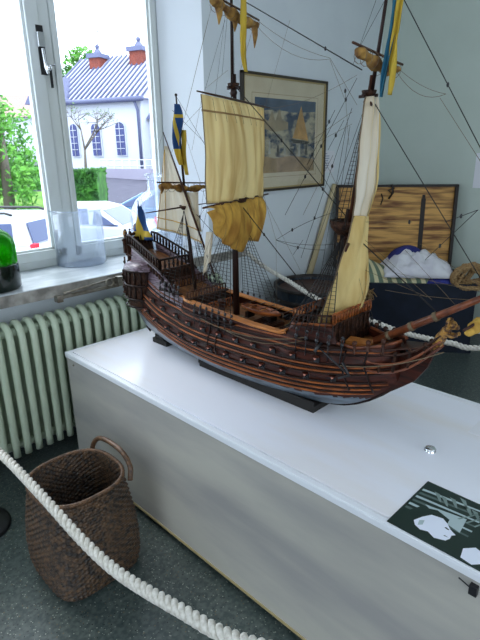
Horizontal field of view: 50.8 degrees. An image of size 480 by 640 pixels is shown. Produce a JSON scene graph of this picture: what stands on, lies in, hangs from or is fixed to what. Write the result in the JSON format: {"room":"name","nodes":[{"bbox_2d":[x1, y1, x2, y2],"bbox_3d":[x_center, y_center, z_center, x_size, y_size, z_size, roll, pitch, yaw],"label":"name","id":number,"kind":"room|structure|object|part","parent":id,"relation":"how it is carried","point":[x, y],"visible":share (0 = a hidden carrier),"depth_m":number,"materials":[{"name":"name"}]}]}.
{"room":"museum","nodes":[
{"label":"museum","id":0,"kind":"room"},
{"bbox_2d":[0,0,383,452],"bbox_3d":[-1.277,-0.718,2.519,0.300,2.900,7.120,17,25,42],"label":"wall","id":1,"kind":"structure","parent":0,"point":[332,24],"depth_m":3.91,"materials":[{"name":"paint"}]},
{"bbox_2d":[16,0,168,270],"bbox_3d":[-1.411,-1.027,2.380,0.144,1.720,2.590,17,25,42],"label":"window","id":2,"kind":"structure","parent":1,"relation":"in","point":[37,18],"depth_m":2.83,"materials":[{"name":"paint"}]},
{"bbox_3d":[-1.032,-1.404,2.630,0.008,0.233,0.036,17,25,42],"label":"lock plate","id":3,"kind":"part","parent":2,"relation":"part of","materials":[{"name":"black metal"}]},
{"bbox_3d":[-1.668,-0.942,2.144,0.052,1.625,1.772,17,25,42],"label":"sash","id":4,"kind":"part","parent":2,"relation":"part of","materials":[{"name":"paint"}]},
{"bbox_3d":[-1.009,-1.383,2.621,0.079,0.197,0.040,-3,19,-7],"label":"latch handle","id":5,"kind":"part","parent":2,"relation":"part of","materials":[{"name":"silver metal"}]},
{"bbox_3d":[-1.005,-1.298,2.691,0.010,0.113,0.010,17,25,42],"label":"strike plate","id":6,"kind":"part","parent":2,"relation":"part of","materials":[{"name":"black metal"}]},
{"bbox_2d":[0,244,246,308],"bbox_3d":[-1.249,-0.151,2.559,0.529,0.060,3.145,17,25,42],"label":"window sill","id":7,"kind":"structure","parent":1,"relation":"attached to","point":[38,284],"depth_m":2.71,"materials":[{"name":"grey stone"}]},
{"bbox_2d":[0,229,21,293],"bbox_3d":[-1.200,-0.331,2.403,0.252,0.378,0.252,17,25,42],"label":"lamp","id":8,"kind":"object","parent":7,"relation":"on","point":[10,276],"visible":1,"depth_m":2.38,"materials":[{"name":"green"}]},
{"bbox_2d":[0,229,17,266],"bbox_3d":[-1.200,-0.331,2.403,0.246,0.378,0.246,17,25,42],"label":"lampshade","id":9,"kind":"object","parent":8,"relation":"on","point":[8,255],"depth_m":2.37,"materials":[{"name":"green glass"}]},
{"bbox_2d":[54,275,122,302],"bbox_3d":[-0.782,-0.166,2.628,0.052,0.074,0.376,17,25,42],"label":"bar","id":10,"kind":"object","parent":7,"relation":"attached to","point":[117,281],"visible":1,"depth_m":2.62,"materials":[{"name":"metal"}]},
{"bbox_2d":[156,0,208,245],"bbox_3d":[-0.360,-1.329,3.233,0.280,1.720,0.006,1,19,6],"label":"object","id":11,"kind":"structure","parent":1,"relation":"attached to","point":[179,22],"depth_m":3.17,"materials":[{"name":"white paint"}]},
{"bbox_2d":[240,70,327,191],"bbox_3d":[0.352,-1.388,3.785,0.028,0.796,0.965,17,25,42],"label":"framed picture","id":12,"kind":"object","parent":1,"relation":"attached to","point":[297,124],"visible":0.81,"depth_m":3.81,"materials":[{"name":"brown paper"}]},
{"bbox_2d":[325,151,334,172],"bbox_3d":[0.744,-1.329,4.240,0.004,0.172,0.165,17,25,42],"label":"label","id":13,"kind":"object","parent":1,"relation":"attached to","point":[330,155],"depth_m":4.25,"materials":[{"name":"white paper"}]},
{"bbox_3d":[0.036,-0.528,3.713,0.070,0.033,0.030,17,25,42],"label":"wall hook","id":14,"kind":"object","parent":1,"relation":"attached to","visible":0},
{"bbox_2d":[247,251,479,350],"bbox_3d":[0.934,-0.102,2.876,2.560,0.389,0.082,16,25,41],"label":"rope","id":15,"kind":"object","parent":14,"relation":"hanging from","point":[456,344],"visible":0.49,"depth_m":2.96,"materials":[{"name":"white fabric"}]},
{"bbox_2d":[0,334,479,639],"bbox_3d":[0.593,1.291,1.188,5.600,0.120,7.220,17,25,42],"label":"floor","id":16,"kind":"structure","parent":0,"point":[29,609],"depth_m":1.89,"materials":[{"name":"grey carpet"}]},
{"bbox_2d":[0,507,10,536],"bbox_3d":[-1.156,0.488,2.062,0.280,0.900,0.280,17,25,42],"label":"stanchion","id":17,"kind":"object","parent":16,"relation":"on","point":[5,517],"visible":1,"depth_m":2.23,"materials":[{"name":"black metal"}]},
{"bbox_2d":[25,436,139,601],"bbox_3d":[-0.611,0.740,1.937,0.371,0.478,0.371,17,25,42],"label":"wicker basket","id":18,"kind":"object","parent":16,"relation":"on","point":[89,485],"visible":0.91,"depth_m":1.85,"materials":[{"name":"brown wicker"}]},
{"bbox_3d":[-0.505,0.525,1.980,0.300,0.101,0.042,17,25,42],"label":"handle","id":19,"kind":"part","parent":18,"relation":"part of","materials":[{"name":"wicker"}]},
{"bbox_2d":[0,273,223,462],"bbox_3d":[-0.864,0.274,2.859,0.254,0.791,2.074,17,25,42],"label":"radiator","id":20,"kind":"object","parent":16,"relation":"on","point":[36,403],"visible":0.38,"depth_m":2.58,"materials":[{"name":"metal"}]},
{"bbox_2d":[65,328,479,639],"bbox_3d":[0.349,0.630,1.939,2.543,0.664,0.823,17,25,42],"label":"plinth","id":21,"kind":"object","parent":16,"relation":"on","point":[292,505],"depth_m":1.67,"materials":[{"name":"white paint"},{"name":"grey paint"}]},
{"bbox_2d":[153,333,171,346],"bbox_3d":[-0.373,0.091,2.511,0.112,0.045,0.070,17,25,42],"label":"block","id":22,"kind":"object","parent":21,"relation":"on","point":[157,339],"visible":0.52,"depth_m":2.48,"materials":[{"name":"black"}]},
{"bbox_2d":[198,359,328,412],"bbox_3d":[0.094,0.231,2.071,0.625,0.045,0.158,17,25,42],"label":"cradle","id":23,"kind":"object","parent":21,"relation":"on","point":[310,405],"visible":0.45,"depth_m":1.92,"materials":[{"name":"black wood"}]},
{"bbox_2d":[122,0,479,405],"bbox_3d":[0.062,-0.514,1.792,0.613,1.604,1.749,-14,22,-33],"label":"model ship","id":24,"kind":"object","parent":23,"relation":"on","point":[331,352],"visible":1,"depth_m":1.76,"materials":[{"name":"brown wood"}]},
{"bbox_3d":[-0.491,-0.387,2.467,0.012,0.046,0.150,17,25,42],"label":"balustrade","id":25,"kind":"part","parent":24,"relation":"part of","materials":[{"name":"brown wood"}]},
{"bbox_3d":[-0.449,-0.314,2.326,0.284,0.132,0.032,17,25,42],"label":"balustrade","id":26,"kind":"part","parent":24,"relation":"part of","materials":[{"name":"brown wood"}]},
{"bbox_3d":[-0.429,-0.274,2.312,0.011,0.104,0.277,-16,24,-37],"label":"cap rail","id":27,"kind":"part","parent":24,"relation":"part of","materials":[{"name":"brown wood"}]},
{"bbox_3d":[-0.334,-0.353,2.436,0.284,0.132,0.013,14,24,38],"label":"balustrade","id":28,"kind":"part","parent":24,"relation":"part of","materials":[{"name":"brown wood"}]},
{"bbox_3d":[-0.294,-0.264,2.304,0.012,0.054,0.181,17,25,42],"label":"balustrade","id":29,"kind":"part","parent":24,"relation":"part of","materials":[{"name":"brown wood"}]},
{"bbox_3d":[-0.222,-0.179,2.258,0.008,0.043,0.206,17,25,42],"label":"balustrade","id":30,"kind":"part","parent":24,"relation":"part of","materials":[{"name":"brown wood"}]},
{"bbox_3d":[-0.143,-0.124,2.195,0.008,0.038,0.226,17,25,42],"label":"balustrade","id":31,"kind":"part","parent":24,"relation":"part of","materials":[{"name":"brown wood"}]},
{"bbox_3d":[-0.086,-0.067,2.155,0.008,0.038,0.146,17,25,42],"label":"balustrade","id":32,"kind":"part","parent":24,"relation":"part of","materials":[{"name":"brown wood"}]},
{"bbox_3d":[-0.050,-0.027,1.963,0.608,0.039,0.029,17,25,42],"label":"cap rail","id":33,"kind":"part","parent":24,"relation":"part of","materials":[{"name":"brown wood"}]},
{"bbox_3d":[0.114,-0.082,2.118,0.608,0.039,0.026,16,25,41],"label":"cap rail","id":34,"kind":"part","parent":24,"relation":"part of","materials":[{"name":"brown wood"}]},
{"bbox_3d":[0.261,-0.049,1.797,0.008,0.035,0.226,17,25,42],"label":"balustrade","id":35,"kind":"part","parent":24,"relation":"part of","materials":[{"name":"brown wood"}]},
{"bbox_3d":[0.236,0.015,1.675,0.157,0.035,0.012,14,24,38],"label":"cap rail","id":36,"kind":"part","parent":24,"relation":"part of","materials":[{"name":"brown wood"}]},
{"bbox_3d":[0.240,-0.002,1.670,0.148,0.055,0.009,14,24,37],"label":"balustrade","id":37,"kind":"part","parent":24,"relation":"part of","materials":[{"name":"brown wood"}]},
{"bbox_3d":[0.376,-0.027,1.684,0.010,0.041,0.233,17,25,42],"label":"balustrade","id":38,"kind":"part","parent":24,"relation":"part of","materials":[{"name":"brown wood"}]},
{"bbox_3d":[0.404,0.075,1.587,0.202,0.043,0.031,5,19,18],"label":"cap rail","id":39,"kind":"part","parent":24,"relation":"part of","materials":[{"name":"brown wood"}]},
{"bbox_3d":[0.501,0.042,1.679,0.031,0.043,0.202,-7,19,-18],"label":"cap rail","id":40,"kind":"part","parent":24,"relation":"part of","materials":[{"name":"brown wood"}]},
{"bbox_3d":[0.490,0.097,1.535,0.221,0.108,0.015,6,20,21],"label":"head rail","id":41,"kind":"part","parent":24,"relation":"part of","materials":[{"name":"brown wood"}]},
{"bbox_3d":[0.491,0.120,1.544,0.220,0.117,0.015,7,20,22],"label":"head rail","id":42,"kind":"part","parent":24,"relation":"part of","materials":[{"name":"brown wood"}]},
{"bbox_3d":[0.494,0.075,1.532,0.216,0.094,0.014,8,20,24],"label":"head rail","id":43,"kind":"part","parent":24,"relation":"part of","materials":[{"name":"brown wood"}]},
{"bbox_3d":[0.595,0.404,1.580,0.036,0.014,0.036,17,25,42],"label":"metal knob","id":44,"kind":"part","parent":21,"relation":"part of","materials":[{"name":"silver metal"}]},
{"bbox_2d":[387,481,479,570],"bbox_3d":[0.574,0.522,1.247,0.342,0.002,0.231,17,25,42],"label":"print","id":45,"kind":"object","parent":21,"relation":"on","point":[448,521],"visible":1,"depth_m":1.28,"materials":[{"name":"grey paper"}]},
{"bbox_2d":[273,274,334,310],"bbox_3d":[0.555,0.014,3.859,0.603,0.608,0.603,17,25,42],"label":"wooden tub","id":46,"kind":"object","parent":16,"relation":"on","point":[287,294],"visible":0.15,"depth_m":3.72,"materials":[{"name":"black wood"}]},
{"bbox_3d":[0.553,-0.232,3.778,0.544,0.016,0.546,17,25,42],"label":"lid","id":47,"kind":"part","parent":46,"relation":"part of","materials":[{"name":"black wood"}]},
{"bbox_2d":[307,184,336,273],"bbox_3d":[0.623,-0.492,4.317,0.052,1.274,0.641,15,25,40],"label":"wooden pole","id":48,"kind":"object","parent":16,"relation":"on","point":[315,253],"visible":0.61,"depth_m":4.30,"materials":[{"name":"beige wood"}]},
{"bbox_2d":[333,184,479,352],"bbox_3d":[1.386,-0.446,4.150,1.198,1.270,0.646,2,19,8],"label":"chest","id":49,"kind":"object","parent":16,"relation":"on","point":[393,205],"depth_m":4.23,"materials":[{"name":"blue paint"}]},
{"bbox_2d":[365,289,376,300],"bbox_3d":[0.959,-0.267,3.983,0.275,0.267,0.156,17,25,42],"label":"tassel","id":50,"kind":"object","parent":49,"relation":"hanging from","point":[369,293],"visible":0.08,"depth_m":3.92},
{"bbox_3d":[1.319,-0.795,4.348,0.960,0.686,0.057,2,19,8],"label":"lid","id":51,"kind":"part","parent":49,"relation":"part of","materials":[{"name":"brown wood"}]},
{"bbox_3d":[1.335,0.127,4.332,1.074,0.070,0.562,2,19,8],"label":"skirting","id":52,"kind":"part","parent":49,"relation":"part of","materials":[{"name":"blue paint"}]},
{"bbox_3d":[1.783,-0.343,3.887,0.325,0.216,0.166,3,19,13],"label":"rope coil","id":53,"kind":"part","parent":49,"relation":"part of","materials":[{"name":"beige fabric"}]},
{"bbox_3d":[1.288,-0.108,4.266,1.014,0.430,0.932,17,25,42],"label":"folded blanket","id":54,"kind":"object","parent":49,"relation":"in","visible":0},
{"bbox_2d":[369,259,429,282],"bbox_3d":[1.188,-0.436,4.160,0.707,0.295,0.470,2,19,8],"label":"mattress","id":55,"kind":"object","parent":54,"relation":"on","point":[376,268],"visible":0.19,"depth_m":4.00,"materials":[{"name":"fabric"}]},
{"bbox_2d":[386,245,420,258],"bbox_3d":[1.394,-0.535,4.209,0.345,0.173,0.277,2,19,8],"label":"cloth","id":56,"kind":"object","parent":55,"relation":"on","point":[397,251],"visible":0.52,"depth_m":4.16,"materials":[{"name":"blue fabric"}]},
{"bbox_2d":[380,249,451,278],"bbox_3d":[1.432,-0.480,4.098,0.552,0.188,0.432,2,19,8],"label":"garment","id":57,"kind":"object","parent":55,"relation":"on","point":[435,267],"visible":0.91,"depth_m":3.96,"materials":[{"name":"fabric"}]},
{"bbox_2d":[427,278,450,283],"bbox_3d":[1.565,-0.309,3.965,0.234,0.062,0.143,2,19,7],"label":"blue cuff","id":58,"kind":"object","parent":55,"relation":"on","point":[444,281],"visible":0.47,"depth_m":3.92,"materials":[{"name":"blue fabric"}]},
{"bbox_3d":[0.381,0.863,0.649,0.280,1.040,0.280,17,25,42],"label":"stanchion","id":59,"kind":"object","parent":16,"relation":"on","visible":0},
{"bbox_2d":[0,447,264,639],"bbox_3d":[-0.395,0.446,1.298,2.129,0.543,0.063,17,25,42],"label":"rope","id":60,"kind":"object","parent":59,"relation":"hanging from","point":[205,626],"visible":1,"depth_m":1.25,"materials":[{"name":"white fabric"}]},
{"bbox_2d":[378,0,479,318],"bbox_3d":[3.039,-0.990,3.130,5.500,2.900,0.100,17,25,42],"label":"wall","id":61,"kind":"structure","parent":0,"point":[427,133],"depth_m":4.24,"materials":[{"name":"paint"}]},
{"bbox_2d":[472,153,479,187],"bbox_3d":[2.038,-1.191,4.033,0.320,0.274,0.004,17,25,42],"label":"notice","id":62,"kind":"object","parent":61,"relation":"attached to","point":[476,181],"visible":1,"depth_m":4.13,"materials":[{"name":"white paper"}]},
{"label":"outside","id":63,"kind":"structure","parent":0,"visible":0},
{"bbox_2d":[15,162,154,203],"bbox_3d":[-10.258,-29.192,92.805,145.491,2.171,151.991,17,25,42],"label":"road","id":64,"kind":"structure","parent":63,"point":[119,191],"depth_m":30.09,"materials":[{"name":"grey asphalt"}]},
{"bbox_2d":[0,95,37,161],"bbox_3d":[-27.431,-23.529,63.128,9.400,8.476,9.000,-1,18,0],"label":"house","id":65,"kind":"structure","parent":64,"relation":"on","point":[18,101],"depth_m":59.73,"materials":[{"name":"grey paint"}]},
{"bbox_2d":[1,165,41,189],"bbox_3d":[-13.656,-8.571,30.526,6.101,1.630,1.724,-1,19,0],"label":"hedge","id":66,"kind":"object","parent":64,"relation":"on","point":[38,185],"visible":0.06,"depth_m":29.90,"materials":[{"name":"green plant"}]},
{"bbox_2d":[0,206,48,250],"bbox_3d":[-6.103,-1.659,11.222,4.580,1.597,1.800,2,19,10],"label":"car","id":67,"kind":"object","parent":64,"relation":"on","point":[27,228],"visible":0.3,"depth_m":10.21,"materials":[{"name":"grey paint"}]},
{"bbox_3d":[-5.448,-2.146,10.290,1.762,0.102,0.050,2,19,10],"label":"roof rail","id":68,"kind":"part","parent":67,"relation":"part of","materials":[{"name":"black metal"}]},
{"bbox_3d":[-5.236,-2.523,11.409,1.762,0.102,0.050,2,19,10],"label":"roof rail","id":69,"kind":"part","parent":67,"relation":"part of","materials":[{"name":"black metal"}]},
{"bbox_2d":[30,243,39,248],"bbox_3d":[-4.087,-1.375,10.099,0.100,0.300,0.160,2,19,10],"label":"tail light","id":70,"kind":"object","parent":67,"relation":"attached to","point":[35,245],"depth_m":10.00,"materials":[{"name":"red plastic"}]},
{"bbox_2d":[62,45,92,73],"bbox_3d":[-23.120,-32.918,76.600,6.206,16.038,6.061,17,25,42],"label":"tree","id":71,"kind":"object","parent":64,"relation":"on","point":[75,57],"visible":0.27,"depth_m":73.48,"materials":[{"name":"green plant"}]},
{"bbox_2d":[25,30,152,168],"bbox_3d":[-8.896,-19.537,45.883,15.355,12.498,12.700,7,20,22],"label":"building","id":72,"kind":"structure","parent":64,"relation":"on","point":[119,84],"depth_m":42.49,"materials":[{"name":"white paint"}]},
{"bbox_3d":[-14.267,-15.507,43.556,0.671,2.596,0.100,7,20,22],"label":"pane","id":73,"kind":"part","parent":72,"relation":"part of","materials":[{"name":"blue glass"}]},
{"bbox_3d":[-12.152,-15.250,42.713,0.815,2.547,0.100,7,20,22],"label":"pane","id":74,"kind":"part","parent":72,"relation":"part of","materials":[{"name":"blue glass"}]},
{"bbox_3d":[-9.886,-15.007,41.799,0.815,2.570,0.100,7,20,22],"label":"pane","id":75,"kind":"part","parent":72,"relation":"part of","materials":[{"name":"blue glass"}]},
{"bbox_2d":[66,102,117,168],"bbox_3d":[-9.905,-11.916,33.652,4.453,5.032,2.765,6,20,20],"label":"sapling","id":76,"kind":"object","parent":64,"relation":"on","point":[98,111],"visible":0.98,"depth_m":33.31,"materials":[{"name":"brown plant"}]},
{"bbox_2d":[77,201,157,241],"bbox_3d":[-4.588,-2.440,13.723,4.580,1.445,1.800,2,19,10],"label":"car","id":77,"kind":"object","parent":64,"relation":"on","point":[97,219],"visible":0.23,"depth_m":12.72,"materials":[{"name":"grey paint"}]},
{"bbox_2d":[98,159,153,179],"bbox_3d":[-7.652,-10.280,34.593,6.442,1.360,0.404,11,22,31],"label":"iron railing","id":78,"kind":"object","parent":64,"relation":"on","point":[136,174],"visible":0.7,"depth_m":34.35,"materials":[{"name":"white metal"}]},
{"bbox_2d":[121,190,156,218],"bbox_3d":[-3.053,-3.770,17.625,4.580,1.445,1.800,2,19,10],"label":"car","id":79,"kind":"object","parent":64,"relation":"on","point":[148,201],"visible":0.08,"depth_m":16.77,"materials":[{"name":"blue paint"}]},
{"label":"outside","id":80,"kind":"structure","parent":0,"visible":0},
{"bbox_2d":[0,191,43,209],"bbox_3d":[-11.533,-5.529,24.320,9.208,0.538,18.791,-13,22,-32],"label":"lawn","id":81,"kind":"structure","parent":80,"point":[39,193],"depth_m":25.57,"materials":[{"name":"green plant"}]},
{"bbox_2d":[0,92,40,209],"bbox_3d":[-11.191,-7.347,22.131,4.426,5.989,6.090,-9,20,-22],"label":"birch tree","id":82,"kind":"object","parent":81,"relation":"on","point":[19,171],"visible":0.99,"depth_m":21.82,"materials":[{"name":"green plant"}]},
{"bbox_2d":[73,166,108,200],"bbox_3d":[-6.428,-5.466,21.604,1.325,2.128,1.724,-1,19,0],"label":"hedge","id":83,"kind":"object","parent":81,"relation":"on","point":[90,183],"visible":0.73,"depth_m":20.85,"materials":[{"name":"green plant"}]}
]}

